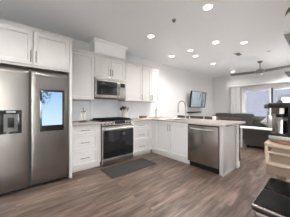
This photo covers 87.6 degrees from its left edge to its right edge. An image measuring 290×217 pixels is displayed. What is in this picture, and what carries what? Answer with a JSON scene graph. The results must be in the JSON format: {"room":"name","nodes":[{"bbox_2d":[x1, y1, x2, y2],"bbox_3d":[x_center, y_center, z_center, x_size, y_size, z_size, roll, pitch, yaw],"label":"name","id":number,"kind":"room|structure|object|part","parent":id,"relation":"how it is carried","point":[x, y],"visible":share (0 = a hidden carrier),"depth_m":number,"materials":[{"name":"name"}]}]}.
{"room":"kitchen","nodes":[
{"label":"kitchen","id":0,"kind":"room"},
{"bbox_2d":[72,39,212,118],"bbox_3d":[-0.077,-0.160,4.705,9.400,2.720,0.150,0,0,-41],"label":"wall","id":1,"kind":"structure","parent":0,"point":[176,85],"depth_m":5.65,"materials":[{"name":"paint"}]},
{"bbox_2d":[72,47,94,100],"bbox_3d":[-1.411,-0.688,3.218,0.556,1.025,0.371,0,0,-41],"label":"upper cabinet","id":2,"kind":"object","parent":1,"relation":"attached to","point":[82,60],"visible":0.64,"depth_m":3.13,"materials":[{"name":"white paint"}]},
{"bbox_3d":[-1.306,-1.175,3.095,0.556,0.050,0.048,0,0,-41],"label":"crown","id":3,"kind":"part","parent":2,"relation":"part of","materials":[{"name":"white paint"}]},
{"bbox_2d":[94,52,125,79],"bbox_3d":[-0.895,-0.947,3.654,0.786,0.507,0.380,0,0,-41],"label":"upper cabinet","id":4,"kind":"object","parent":1,"relation":"attached to","point":[106,66],"visible":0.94,"depth_m":3.50,"materials":[{"name":"white paint"}]},
{"bbox_3d":[-0.950,-0.921,3.418,0.385,0.445,0.020,0,0,-41],"label":"door","id":5,"kind":"part","parent":4,"relation":"part of","materials":[{"name":"white paint"}]},
{"bbox_2d":[94,76,125,99],"bbox_3d":[-0.876,-0.454,3.632,0.778,0.468,0.409,0,0,-41],"label":"microwave","id":6,"kind":"object","parent":4,"relation":"attached to","point":[104,88],"visible":0.95,"depth_m":3.48,"materials":[{"name":"metal"}]},
{"bbox_3d":[-0.862,-0.427,3.451,0.565,0.390,0.035,0,0,-41],"label":"door","id":7,"kind":"part","parent":6,"relation":"part of","materials":[{"name":"metal"}]},
{"bbox_3d":[-0.566,-0.427,3.705,0.211,0.390,0.033,0,0,-41],"label":"control panel","id":8,"kind":"part","parent":6,"relation":"part of","materials":[{"name":"metal"}]},
{"bbox_3d":[-0.793,-1.175,3.534,0.786,0.050,0.048,0,0,-41],"label":"crown","id":9,"kind":"part","parent":4,"relation":"part of","materials":[{"name":"white paint"}]},
{"bbox_3d":[-0.653,-0.921,3.672,0.385,0.445,0.020,0,0,-41],"label":"door","id":10,"kind":"part","parent":4,"relation":"part of","materials":[{"name":"white paint"}]},
{"bbox_2d":[72,99,151,120],"bbox_3d":[-0.753,0.040,4.019,2.600,0.520,0.012,0,0,-41],"label":"backsplash","id":11,"kind":"structure","parent":1,"relation":"attached to","point":[96,108],"depth_m":3.84,"materials":[{"name":"white tile"}]},
{"bbox_2d":[118,60,142,101],"bbox_3d":[-0.382,-0.688,4.092,0.556,1.025,0.380,0,0,-41],"label":"upper cabinet","id":12,"kind":"object","parent":1,"relation":"attached to","point":[133,70],"visible":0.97,"depth_m":3.97,"materials":[{"name":"white paint"}]},
{"bbox_3d":[-0.289,-0.662,3.984,0.546,0.963,0.020,0,0,-41],"label":"door","id":13,"kind":"part","parent":12,"relation":"part of","materials":[{"name":"white paint"}]},
{"bbox_3d":[-0.280,-1.175,3.973,0.556,0.050,0.048,0,0,-41],"label":"crown","id":14,"kind":"part","parent":12,"relation":"part of","materials":[{"name":"white paint"}]},
{"bbox_2d":[142,64,159,102],"bbox_3d":[0.079,-0.688,4.486,0.648,1.025,0.380,0,0,-41],"label":"upper cabinet","id":15,"kind":"object","parent":1,"relation":"attached to","point":[150,74],"visible":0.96,"depth_m":4.35,"materials":[{"name":"white paint"}]},
{"bbox_3d":[0.049,-0.662,4.273,0.315,0.963,0.020,0,0,-41],"label":"door","id":16,"kind":"part","parent":15,"relation":"part of","materials":[{"name":"white paint"}]},
{"bbox_3d":[0.181,-1.175,4.367,0.648,0.050,0.048,0,0,-41],"label":"crown","id":17,"kind":"part","parent":15,"relation":"part of","materials":[{"name":"white paint"}]},
{"bbox_3d":[0.294,-0.662,4.482,0.316,0.963,0.020,0,0,-41],"label":"door","id":18,"kind":"part","parent":15,"relation":"part of","materials":[{"name":"white paint"}]},
{"bbox_2d":[189,91,206,107],"bbox_3d":[2.198,-0.351,6.353,1.150,0.662,0.250,0,0,-41],"label":"television","id":19,"kind":"object","parent":1,"relation":"attached to","point":[197,99],"visible":1,"depth_m":6.22,"materials":[{"name":"black plastic"}]},
{"bbox_2d":[0,0,289,77],"bbox_3d":[1.955,-1.580,2.330,9.400,0.120,6.500,0,0,-41],"label":"ceiling","id":20,"kind":"structure","parent":0,"point":[126,23],"depth_m":2.82,"materials":[{"name":"paint"}]},
{"bbox_2d":[89,37,126,59],"bbox_3d":[-0.888,-1.373,3.662,0.860,0.295,0.380,0,0,-41],"label":"soffit","id":21,"kind":"structure","parent":20,"relation":"attached to","point":[97,45],"depth_m":3.49,"materials":[{"name":"paint"}]},
{"bbox_2d":[202,3,213,10],"bbox_3d":[0.945,-1.515,2.273,0.164,0.010,0.164,0,0,-41],"label":"recessed light","id":22,"kind":"object","parent":20,"relation":"in","point":[209,6],"visible":1,"depth_m":2.27,"materials":[{"name":"paint"}]},
{"bbox_2d":[230,61,289,75],"bbox_3d":[3.730,-1.288,4.901,0.250,0.461,1.760,0,0,-41],"label":"ceiling fan","id":23,"kind":"object","parent":20,"relation":"hanging from","point":[259,71],"visible":1,"depth_m":4.83,"materials":[{"name":"grey metal"}]},
{"bbox_3d":[3.411,-1.200,5.273,0.164,0.086,0.780,0,0,-41],"label":"blade","id":24,"kind":"part","parent":23,"relation":"part of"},
{"bbox_3d":[4.048,-1.200,4.529,0.164,0.086,0.780,0,0,-41],"label":"blade","id":25,"kind":"part","parent":23,"relation":"part of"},
{"bbox_2d":[0,137,289,216],"bbox_3d":[1.955,1.250,2.330,9.400,0.100,6.500,0,0,-41],"label":"floor","id":26,"kind":"structure","parent":0,"point":[169,187],"depth_m":2.12,"materials":[{"name":"brown wood"}]},
{"bbox_2d":[0,65,68,194],"bbox_3d":[-1.871,0.305,2.536,0.910,1.790,0.754,0,0,-41],"label":"refrigerator","id":27,"kind":"object","parent":26,"relation":"on","point":[34,104],"visible":1,"depth_m":2.24,"materials":[{"name":"silver metal"}]},
{"bbox_3d":[-1.858,0.193,2.079,0.249,0.325,0.018,0,0,-41],"label":"dispenser panel","id":28,"kind":"part","parent":27,"relation":"part of","materials":[{"name":"black glass"}]},
{"bbox_3d":[-1.872,0.285,2.125,0.374,1.729,0.095,0,0,-41],"label":"door","id":29,"kind":"part","parent":27,"relation":"part of","materials":[{"name":"metal"}]},
{"bbox_3d":[-1.514,0.285,2.431,0.504,1.729,0.095,0,0,-41],"label":"door","id":30,"kind":"part","parent":27,"relation":"part of","materials":[{"name":"metal"}]},
{"bbox_2d":[0,18,72,177],"bbox_3d":[-1.866,0.007,2.547,1.015,2.385,0.800,0,0,-41],"label":"tall cabinet","id":31,"kind":"object","parent":26,"relation":"on","point":[21,46],"visible":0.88,"depth_m":2.28,"materials":[{"name":"white paint"}]},
{"bbox_3d":[-1.843,-0.890,2.102,0.455,0.500,0.020,0,0,-41],"label":"door","id":32,"kind":"part","parent":31,"relation":"part of","materials":[{"name":"white paint"}]},
{"bbox_3d":[-1.627,-1.160,2.268,1.015,0.050,0.048,0,0,-41],"label":"crown","id":33,"kind":"part","parent":31,"relation":"part of","materials":[{"name":"white paint"}]},
{"bbox_3d":[-1.479,-0.890,2.413,0.490,0.500,0.020,0,0,-41],"label":"door","id":34,"kind":"part","parent":31,"relation":"part of","materials":[{"name":"white paint"}]},
{"bbox_3d":[-1.514,0.025,2.872,0.040,2.350,0.763,0,0,-41],"label":"panel","id":35,"kind":"part","parent":31,"relation":"part of","materials":[{"name":"white paint"}]},
{"bbox_2d":[72,124,100,172],"bbox_3d":[-1.304,0.763,3.116,0.584,0.874,0.665,0,0,-41],"label":"base cabinet","id":36,"kind":"object","parent":26,"relation":"on","point":[86,139],"visible":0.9,"depth_m":2.89,"materials":[{"name":"white paint"}]},
{"bbox_3d":[-1.147,0.945,2.874,0.497,0.287,0.020,0,0,-41],"label":"drawer","id":37,"kind":"part","parent":36,"relation":"part of","materials":[{"name":"white paint"}]},
{"bbox_3d":[-1.147,0.653,2.874,0.497,0.284,0.020,0,0,-41],"label":"drawer","id":38,"kind":"part","parent":36,"relation":"part of","materials":[{"name":"white paint"}]},
{"bbox_3d":[-1.147,0.423,2.874,0.497,0.163,0.020,0,0,-41],"label":"drawer","id":39,"kind":"part","parent":36,"relation":"part of","materials":[{"name":"white paint"}]},
{"bbox_2d":[72,120,101,125],"bbox_3d":[-1.302,0.305,3.111,0.588,0.038,0.651,0,0,-41],"label":"countertop","id":40,"kind":"structure","parent":36,"relation":"on","point":[89,122],"depth_m":2.98,"materials":[{"name":"stone"}]},
{"bbox_2d":[91,117,133,165],"bbox_3d":[-0.757,0.717,3.515,0.764,0.966,0.734,0,0,-41],"label":"stove","id":41,"kind":"object","parent":26,"relation":"on","point":[116,132],"visible":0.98,"depth_m":3.25,"materials":[{"name":"metal"}]},
{"bbox_2d":[91,119,131,121],"bbox_3d":[-0.790,0.292,3.555,0.764,0.044,0.630,0,0,-41],"label":"cooktop","id":42,"kind":"object","parent":41,"relation":"in","point":[99,120],"depth_m":3.29,"materials":[{"name":"ceramic"}]},
{"bbox_3d":[-0.572,0.709,3.299,0.756,0.653,0.041,0,0,-41],"label":"oven door","id":43,"kind":"part","parent":41,"relation":"part of","materials":[{"name":"glass"}]},
{"bbox_3d":[-0.571,1.103,3.298,0.756,0.123,0.043,0,0,-41],"label":"drawer","id":44,"kind":"part","parent":41,"relation":"part of","materials":[{"name":"metal"}]},
{"bbox_3d":[-0.579,0.322,3.307,0.756,0.073,0.050,0,0,-41],"label":"control panel","id":45,"kind":"part","parent":41,"relation":"part of","materials":[{"name":"metal"}]},
{"bbox_3d":[-0.539,0.428,3.261,0.676,0.025,0.064,0,0,-41],"label":"handle","id":46,"kind":"part","parent":41,"relation":"part of","materials":[{"name":"metal"}]},
{"bbox_2d":[100,158,156,178],"bbox_3d":[-0.309,1.194,3.084,1.060,0.012,0.490,0,0,-41],"label":"kitchen mat","id":47,"kind":"object","parent":26,"relation":"on","point":[121,169],"visible":1,"depth_m":3.02,"materials":[{"name":"grey fabric"}]},
{"bbox_2d":[132,120,151,156],"bbox_3d":[-0.247,0.763,4.020,0.662,0.874,0.665,0,0,-41],"label":"base cabinet","id":48,"kind":"object","parent":26,"relation":"on","point":[142,130],"visible":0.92,"depth_m":3.80,"materials":[{"name":"white paint"}]},
{"bbox_3d":[-0.098,0.423,3.772,0.555,0.163,0.020,0,0,-41],"label":"drawer","id":49,"kind":"part","parent":48,"relation":"part of","materials":[{"name":"white paint"}]},
{"bbox_3d":[-0.098,0.945,3.772,0.555,0.287,0.020,0,0,-41],"label":"drawer","id":50,"kind":"part","parent":48,"relation":"part of","materials":[{"name":"white paint"}]},
{"bbox_3d":[-0.098,0.653,3.772,0.555,0.284,0.020,0,0,-41],"label":"drawer","id":51,"kind":"part","parent":48,"relation":"part of","materials":[{"name":"white paint"}]},
{"bbox_2d":[152,120,189,163],"bbox_3d":[0.733,0.763,3.793,0.646,0.874,1.168,0,0,-41],"label":"base cabinet","id":52,"kind":"object","parent":26,"relation":"on","point":[169,139],"visible":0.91,"depth_m":3.52,"materials":[{"name":"white paint"}]},
{"bbox_3d":[0.424,0.714,3.728,0.020,0.748,0.485,0,0,-41],"label":"door","id":53,"kind":"part","parent":52,"relation":"part of","materials":[{"name":"white paint"}]},
{"bbox_3d":[0.742,0.714,3.357,0.020,0.748,0.485,0,0,-41],"label":"door","id":54,"kind":"part","parent":52,"relation":"part of","materials":[{"name":"white paint"}]},
{"bbox_2d":[130,117,244,126],"bbox_3d":[0.711,0.305,3.625,1.607,0.038,2.486,0,0,-41],"label":"countertop","id":55,"kind":"structure","parent":52,"relation":"on","point":[221,123],"depth_m":3.31,"materials":[{"name":"stone"}]},
{"bbox_2d":[154,107,158,117],"bbox_3d":[0.354,0.133,4.540,0.150,0.306,0.149,0,0,-41],"label":"paper towel holder","id":56,"kind":"object","parent":55,"relation":"on","point":[156,110],"visible":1,"depth_m":4.50,"materials":[{"name":"white paper"}]},
{"bbox_2d":[178,101,188,118],"bbox_3d":[0.959,0.048,3.823,0.289,0.476,0.120,0,0,-1],"label":"faucet","id":57,"kind":"object","parent":55,"relation":"on","point":[179,101],"visible":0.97,"depth_m":3.83,"materials":[{"name":"metal"}]},
{"bbox_2d":[190,116,202,118],"bbox_3d":[1.312,0.715,4.189,0.425,0.973,0.410,0,0,-41],"label":"bar stool","id":58,"kind":"object","parent":26,"relation":"on","point":[194,117],"visible":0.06,"depth_m":4.28,"materials":[{"name":"brown wood"}]},
{"bbox_2d":[188,124,218,173],"bbox_3d":[1.294,0.764,3.088,0.659,0.872,0.620,0,0,-41],"label":"dishwasher","id":59,"kind":"object","parent":26,"relation":"on","point":[203,140],"visible":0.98,"depth_m":2.88,"materials":[{"name":"metal"}]},
{"bbox_3d":[1.161,1.150,2.974,0.030,0.100,0.620,0,0,-41],"label":"toe plate","id":60,"kind":"part","parent":59,"relation":"part of","materials":[{"name":"black plastic"}]},
{"bbox_2d":[205,116,219,119],"bbox_3d":[1.611,0.715,3.839,0.425,0.973,0.410,0,0,-41],"label":"bar stool","id":61,"kind":"object","parent":26,"relation":"on","point":[206,117],"visible":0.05,"depth_m":3.98,"materials":[{"name":"brown wood"}]},
{"bbox_2d":[219,125,235,176],"bbox_3d":[1.570,0.763,2.853,0.605,0.874,0.072,0,0,-41],"label":"end panel","id":62,"kind":"object","parent":26,"relation":"on","point":[227,135],"visible":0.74,"depth_m":2.77,"materials":[{"name":"white paint"}]},
{"bbox_2d":[222,117,240,159],"bbox_3d":[1.910,0.715,3.490,0.425,0.973,0.410,0,0,-41],"label":"bar stool","id":63,"kind":"object","parent":26,"relation":"on","point":[223,118],"visible":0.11,"depth_m":3.55,"materials":[{"name":"brown wood"}]},
{"bbox_3d":[2.063,0.267,3.620,0.022,0.077,0.410,0,0,-41],"label":"rail","id":64,"kind":"part","parent":63,"relation":"part of","materials":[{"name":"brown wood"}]},
{"bbox_2d":[212,113,268,136],"bbox_3d":[4.005,0.708,5.933,0.840,0.985,2.910,0,0,-41],"label":"sofa","id":65,"kind":"object","parent":26,"relation":"on","point":[250,119],"visible":0.13,"depth_m":5.89,"materials":[{"name":"grey fabric"}]},
{"bbox_2d":[215,113,232,119],"bbox_3d":[3.499,0.475,6.678,0.230,0.520,0.730,0,0,-41],"label":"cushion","id":66,"kind":"object","parent":65,"relation":"on","point":[220,115],"depth_m":6.59,"materials":[{"name":"grey fabric"}]},
{"bbox_2d":[232,113,253,125],"bbox_3d":[3.974,0.475,6.123,0.230,0.520,0.750,0,0,-41],"label":"cushion","id":67,"kind":"object","parent":65,"relation":"on","point":[248,118],"depth_m":5.96,"materials":[{"name":"grey fabric"}]},
{"bbox_2d":[254,118,268,127],"bbox_3d":[4.390,0.550,5.637,0.230,0.370,0.550,0,0,-41],"label":"cushion","id":68,"kind":"object","parent":65,"relation":"on","point":[257,121],"depth_m":5.64,"materials":[{"name":"grey fabric"}]},
{"bbox_2d":[260,115,271,127],"bbox_3d":[4.361,0.488,5.270,0.505,0.503,0.239,0,0,17],"label":"throw pillow","id":69,"kind":"object","parent":65,"relation":"on","point":[264,121],"visible":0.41,"depth_m":5.26,"materials":[{"name":"white fabric"}]},
{"bbox_2d":[240,126,271,146],"bbox_3d":[3.182,0.873,4.149,0.330,0.655,1.070,0,0,-41],"label":"console table","id":70,"kind":"object","parent":26,"relation":"on","point":[241,127],"visible":0.24,"depth_m":4.22,"materials":[{"name":"white paint"}]},
{"bbox_2d":[244,126,271,146],"bbox_3d":[3.899,0.895,4.289,0.822,0.610,1.650,0,0,-41],"label":"loveseat","id":71,"kind":"object","parent":26,"relation":"on","point":[254,137],"visible":0.56,"depth_m":4.43,"materials":[{"name":"grey fabric"}]},
{"bbox_2d":[251,178,289,216],"bbox_3d":[0.929,0.877,0.895,0.545,0.646,0.392,0,0,-41],"label":"trash can","id":72,"kind":"object","parent":26,"relation":"on","point":[273,200],"visible":1,"depth_m":0.90,"materials":[{"name":"metal"}]},
{"bbox_3d":[0.842,0.559,0.821,0.236,0.010,0.371,0,0,-41],"label":"lid","id":73,"kind":"part","parent":72,"relation":"part of","materials":[{"name":"black plastic"}]},
{"bbox_3d":[1.038,0.559,0.989,0.236,0.010,0.371,0,0,-41],"label":"lid","id":74,"kind":"part","parent":72,"relation":"part of","materials":[{"name":"black plastic"}]},
{"bbox_2d":[264,140,289,180],"bbox_3d":[1.433,0.750,1.140,0.420,0.900,0.790,0,0,-41],"label":"cart","id":75,"kind":"object","parent":26,"relation":"on","point":[281,171],"visible":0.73,"depth_m":1.25,"materials":[{"name":"brown wood"}]},
{"bbox_3d":[1.046,0.391,1.300,0.028,0.135,0.028,0,0,-41],"label":"post","id":76,"kind":"part","parent":75,"relation":"part of","materials":[{"name":"brown wood"}]},
{"bbox_2d":[264,155,289,168],"bbox_3d":[1.433,0.468,1.140,0.420,0.020,0.790,0,0,-41],"label":"shelf","id":77,"kind":"object","parent":75,"relation":"attached to","point":[269,164],"depth_m":1.25,"materials":[{"name":"brown wood"}]},
{"bbox_3d":[1.279,0.374,1.015,0.018,0.017,0.740,0,0,-41],"label":"rail","id":78,"kind":"part","parent":75,"relation":"part of","materials":[{"name":"brown wood"}]},
{"bbox_3d":[1.433,0.519,1.140,0.396,0.081,0.750,0,0,-41],"label":"frame","id":79,"kind":"part","parent":75,"relation":"part of","materials":[{"name":"brown wood"}]},
{"bbox_2d":[270,147,289,165],"bbox_3d":[1.196,0.395,1.313,0.215,0.126,0.130,0,0,-41],"label":"storage box","id":80,"kind":"object","parent":75,"relation":"on","point":[285,160],"visible":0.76,"depth_m":1.24,"materials":[{"name":"brown wood"}]},
{"bbox_2d":[270,140,289,145],"bbox_3d":[1.289,0.291,1.293,0.350,0.018,0.350,0,0,-41],"label":"serving board","id":81,"kind":"object","parent":75,"relation":"on","point":[278,142],"visible":0.37,"depth_m":1.24,"materials":[{"name":"red wood"}]},
{"bbox_2d":[264,100,289,142],"bbox_3d":[1.244,0.105,1.308,0.359,0.354,0.310,0,0,-41],"label":"coffee machine","id":82,"kind":"object","parent":81,"relation":"on","point":[280,110],"visible":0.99,"depth_m":1.30,"materials":[{"name":"metal"}]},
{"bbox_2d":[270,132,287,136],"bbox_3d":[1.182,0.229,1.329,0.135,0.018,0.113,0,0,-41],"label":"drip tray","id":83,"kind":"object","parent":82,"relation":"on","point":[272,134],"depth_m":1.29,"materials":[{"name":"black plastic"}]},
{"bbox_2d":[275,119,285,133],"bbox_3d":[1.171,0.161,1.307,0.074,0.118,0.073,0,0,-41],"label":"steel cup","id":84,"kind":"object","parent":82,"relation":"on","point":[280,125],"visible":0.89,"depth_m":1.28,"materials":[{"name":"silver metal"}]},
{"bbox_3d":[1.169,0.025,1.290,0.023,0.050,0.030,0,0,-41],"label":"plate","id":85,"kind":"part","parent":82,"relation":"part of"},
{"bbox_2d":[236,125,238,167],"bbox_3d":[1.291,0.763,3.736,0.120,0.874,1.800,0,0,-41],"label":"wall","id":86,"kind":"structure","parent":0,"point":[237,126],"depth_m":3.04,"materials":[{"name":"paint"}]},
{"bbox_2d":[213,69,289,114],"bbox_3d":[4.798,-0.160,6.045,0.150,2.720,4.150,0,0,-41],"label":"wall","id":87,"kind":"structure","parent":0,"point":[221,89],"depth_m":6.88,"materials":[{"name":"paint"}]},
{"bbox_2d":[229,80,289,86],"bbox_3d":[4.660,-0.968,5.973,0.148,0.065,2.420,0,0,-41],"label":"rail","id":88,"kind":"object","parent":87,"relation":"attached to","point":[282,81],"visible":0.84,"depth_m":5.97,"materials":[{"name":"paint"}]},
{"bbox_2d":[230,87,239,113],"bbox_3d":[4.005,0.122,6.702,0.052,2.115,0.400,0,0,-41],"label":"curtain","id":89,"kind":"object","parent":88,"relation":"hanging from","point":[234,91],"visible":0.59,"depth_m":6.71,"materials":[{"name":"white fabric"}]},
{"bbox_2d":[241,83,289,112],"bbox_3d":[4.834,0.155,5.872,0.020,2.090,1.960,0,0,-41],"label":"trim","id":90,"kind":"structure","parent":87,"relation":"attached to","point":[287,83],"depth_m":6.14,"materials":[{"name":"paint"}]},
{"bbox_2d":[243,85,289,115],"bbox_3d":[4.898,0.185,5.927,0.090,2.030,1.840,0,0,-41],"label":"door","id":91,"kind":"structure","parent":87,"relation":"in","point":[271,89],"depth_m":5.97,"materials":[{"name":"white paint"}]},
{"bbox_3d":[4.622,0.190,6.223,0.035,1.940,0.910,0,0,-41],"label":"sash","id":92,"kind":"part","parent":91,"relation":"part of","materials":[{"name":"white paint"}]},
{"bbox_3d":[5.208,0.190,5.600,0.035,1.940,0.840,0,0,-41],"label":"sash","id":93,"kind":"part","parent":91,"relation":"part of","materials":[{"name":"white paint"}]},
{"bbox_3d":[2.747,-0.160,0.758,0.160,2.720,2.780,0,0,-41],"label":"wall","id":94,"kind":"structure","parent":0,"visible":0},
{"bbox_2d":[283,30,289,45],"bbox_3d":[1.825,-0.706,1.327,0.499,0.095,0.844,0,0,-41],"label":"wall shelf","id":95,"kind":"object","parent":94,"relation":"attached to","point":[286,34],"visible":1,"depth_m":1.50,"materials":[{"name":"white wood"}]},
{"bbox_2d":[283,68,289,77],"bbox_3d":[1.825,-0.341,1.327,0.499,0.095,0.844,0,0,-41],"label":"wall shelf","id":96,"kind":"object","parent":94,"relation":"attached to","point":[286,71],"visible":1,"depth_m":1.48,"materials":[{"name":"white wood"}]},
{"label":"outside","id":97,"kind":"structure","parent":0,"visible":0},
{"bbox_3d":[14.305,1.290,12.237,22.350,0.100,28.000,0,0,-41],"label":"ground","id":98,"kind":"structure","parent":97,"visible":0},
{"bbox_2d":[246,89,289,116],"bbox_3d":[9.793,-1.480,10.351,3.660,5.440,13.000,0,0,-41],"label":"building","id":99,"kind":"structure","parent":98,"relation":"on","point":[255,100],"depth_m":9.99,"materials":[{"name":"white"}]},
{"bbox_3d":[8.658,-0.325,8.939,0.010,0.690,0.870,0,0,-41],"label":"pane","id":100,"kind":"part","parent":99,"relation":"part of","materials":[{"name":"white glass"}]}
]}

